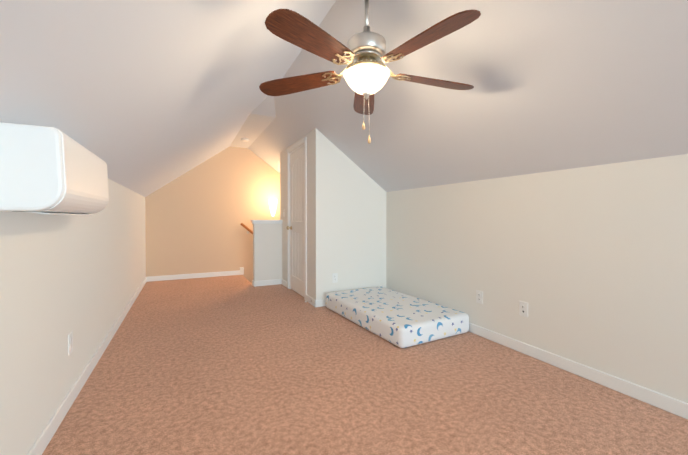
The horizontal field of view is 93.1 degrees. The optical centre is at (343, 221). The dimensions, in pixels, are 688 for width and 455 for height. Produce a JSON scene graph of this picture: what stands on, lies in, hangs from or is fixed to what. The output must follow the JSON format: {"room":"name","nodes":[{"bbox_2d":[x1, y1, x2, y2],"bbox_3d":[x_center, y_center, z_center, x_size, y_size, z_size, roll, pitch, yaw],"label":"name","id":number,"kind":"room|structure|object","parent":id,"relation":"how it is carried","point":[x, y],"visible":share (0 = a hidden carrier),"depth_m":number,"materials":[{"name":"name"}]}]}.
{"room":"attic room","nodes":[
{"label":"attic room","id":0,"kind":"room"},
{"bbox_2d":[0,179,145,454],"bbox_3d":[-1.158,0.432,0.886,0.110,1.560,10.290,0,1,-26],"label":"wall","id":1,"kind":"structure","parent":0,"point":[63,277],"depth_m":1.66,"materials":[{"name":"white paint"}]},
{"bbox_2d":[0,122,108,215],"bbox_3d":[-1.273,-0.186,1.480,0.209,0.316,0.790,0,1,-26],"label":"air conditioner","id":2,"kind":"object","parent":1,"relation":"attached to","point":[49,170],"visible":1,"depth_m":1.15,"materials":[{"name":"white plastic"}]},
{"bbox_2d":[68,331,72,354],"bbox_3d":[-1.571,0.701,1.873,0.009,0.116,0.072,0,1,-26],"label":"electrical outlet","id":3,"kind":"object","parent":1,"relation":"attached to","point":[70,342],"visible":0.98,"depth_m":1.86,"materials":[{"name":"white plastic"}]},
{"bbox_2d":[27,277,146,454],"bbox_3d":[-1.102,1.019,0.920,0.014,0.085,10.070,0,1,-26],"label":"baseboard","id":4,"kind":"structure","parent":1,"relation":"attached to","point":[43,440],"depth_m":1.91,"materials":[{"name":"white wood"}]},
{"bbox_2d":[145,147,279,283],"bbox_3d":[-1.987,0.513,6.145,3.220,4.180,0.110,0,1,-26],"label":"wall","id":5,"kind":"structure","parent":0,"point":[196,216],"depth_m":5.88,"materials":[{"name":"beige paint"}]},
{"bbox_2d":[147,267,243,281],"bbox_3d":[-2.583,0.937,5.787,1.550,0.140,0.020,0,1,-26],"label":"baseboard","id":6,"kind":"structure","parent":5,"relation":"attached to","point":[239,272],"depth_m":5.76,"materials":[{"name":"white wood"}]},
{"bbox_2d":[241,223,252,233],"bbox_3d":[-1.366,0.557,6.334,1.249,1.062,0.094,0,1,-26],"label":"handrail","id":7,"kind":"object","parent":5,"relation":"attached to","point":[247,228],"visible":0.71,"depth_m":6.08,"materials":[{"name":"brown wood"}]},
{"bbox_2d":[269,200,276,217],"bbox_3d":[-1.370,-0.244,6.331,0.156,0.350,0.080,0,1,-26],"label":"light","id":8,"kind":"object","parent":5,"relation":"attached to","point":[273,203],"visible":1,"depth_m":6.32,"materials":[{"name":"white glass"}]},
{"bbox_2d":[253,224,281,280],"bbox_3d":[-1.219,0.588,5.207,0.440,1.150,0.110,0,1,-26],"label":"wall","id":9,"kind":"structure","parent":0,"point":[267,251],"depth_m":5.15,"materials":[{"name":"white paint"}]},
{"bbox_2d":[252,279,278,286],"bbox_3d":[-1.198,0.972,5.153,0.454,0.085,0.014,0,1,-26],"label":"baseboard","id":10,"kind":"structure","parent":9,"relation":"attached to","point":[276,281],"depth_m":5.13,"materials":[{"name":"white wood"}]},
{"bbox_2d":[251,220,282,223],"bbox_3d":[-1.232,0.008,5.194,0.470,0.060,0.170,0,1,-26],"label":"trim","id":11,"kind":"structure","parent":9,"relation":"on","point":[266,221],"depth_m":5.12,"materials":[{"name":"white wood"}]},
{"bbox_2d":[280,128,327,299],"bbox_3d":[-0.641,-0.049,4.641,0.110,2.137,1.620,0,1,-26],"label":"wall","id":12,"kind":"structure","parent":0,"point":[317,143],"depth_m":3.95,"materials":[{"name":"white paint"}]},
{"bbox_2d":[279,279,286,286],"bbox_3d":[-0.923,0.972,5.091,0.014,0.085,0.287,0,1,-26],"label":"baseboard","id":13,"kind":"structure","parent":12,"relation":"attached to","point":[281,281],"depth_m":5.14,"materials":[{"name":"white wood"}]},
{"bbox_2d":[286,137,311,301],"bbox_3d":[-0.611,-0.031,4.466,0.209,2.105,1.083,0,1,-26],"label":"door","id":14,"kind":"structure","parent":12,"relation":"attached to","point":[296,227],"depth_m":4.57,"materials":[{"name":"white wood"}]},
{"bbox_2d":[306,295,312,303],"bbox_3d":[-0.419,0.984,4.054,0.014,0.085,0.287,0,1,-26],"label":"baseboard","id":15,"kind":"structure","parent":12,"relation":"attached to","point":[308,298],"depth_m":4.09,"materials":[{"name":"white wood"}]},
{"bbox_2d":[0,0,687,196],"bbox_3d":[0.240,-0.971,1.551,3.220,1.390,10.290,0,1,-26],"label":"ceiling","id":16,"kind":"structure","parent":0,"point":[145,98],"depth_m":1.87,"materials":[{"name":"white paint"}]},
{"bbox_2d":[259,0,480,143],"bbox_3d":[0.162,-0.938,1.774,1.279,1.021,1.274,0,1,-26],"label":"fan","id":17,"kind":"object","parent":16,"relation":"hanging from","point":[366,72],"visible":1,"depth_m":1.69,"materials":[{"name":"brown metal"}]},
{"bbox_2d":[328,140,385,292],"bbox_3d":[0.143,-0.044,4.184,0.880,2.137,0.110,0,1,-26],"label":"wall","id":18,"kind":"structure","parent":0,"point":[346,218],"depth_m":4.11,"materials":[{"name":"white paint"}]},
{"bbox_2d":[311,299,325,306],"bbox_3d":[0.097,0.984,4.103,0.984,0.085,0.014,0,1,-26],"label":"baseboard","id":19,"kind":"structure","parent":18,"relation":"attached to","point":[316,303],"depth_m":3.92,"materials":[{"name":"white wood"}]},
{"bbox_2d":[332,273,337,282],"bbox_3d":[-0.110,0.697,4.003,0.072,0.116,0.009,0,1,-26],"label":"electrical outlet","id":20,"kind":"object","parent":18,"relation":"attached to","point":[334,277],"visible":1,"depth_m":4.00,"materials":[{"name":"white plastic"}]},
{"bbox_2d":[42,275,687,454],"bbox_3d":[0.240,1.129,1.575,3.220,0.150,10.290,0,1,-26],"label":"floor","id":21,"kind":"structure","parent":0,"point":[232,365],"depth_m":1.97,"materials":[{"name":"carpet"}]},
{"bbox_2d":[326,286,468,347],"bbox_3d":[0.470,0.938,3.431,0.820,0.185,1.420,0,1,-29],"label":"mattress","id":22,"kind":"object","parent":21,"relation":"on","point":[400,320],"visible":1,"depth_m":3.02,"materials":[{"name":"white fabric"}]},
{"bbox_2d":[386,154,687,402],"bbox_3d":[1.639,1.141,2.255,0.110,3.010,10.290,0,1,-26],"label":"wall","id":23,"kind":"structure","parent":0,"point":[589,265],"depth_m":2.26,"materials":[{"name":"white paint"}]},
{"bbox_2d":[476,290,482,303],"bbox_3d":[1.228,0.688,2.957,0.009,0.116,0.072,0,1,-26],"label":"electrical outlet","id":24,"kind":"object","parent":23,"relation":"attached to","point":[479,296],"visible":1,"depth_m":2.95,"materials":[{"name":"white plastic"}]},
{"bbox_2d":[519,301,527,317],"bbox_3d":[1.414,0.693,2.569,0.015,0.116,0.072,0,1,-26],"label":"jack","id":25,"kind":"object","parent":23,"relation":"attached to","point":[523,308],"visible":1,"depth_m":2.57,"materials":[{"name":"white plastic"}]},
{"bbox_2d":[468,323,687,419],"bbox_3d":[2.171,1.018,1.017,0.014,0.085,7.380,0,1,-26],"label":"baseboard","id":26,"kind":"structure","parent":23,"relation":"attached to","point":[677,407],"depth_m":2.12,"materials":[{"name":"white wood"}]}
]}

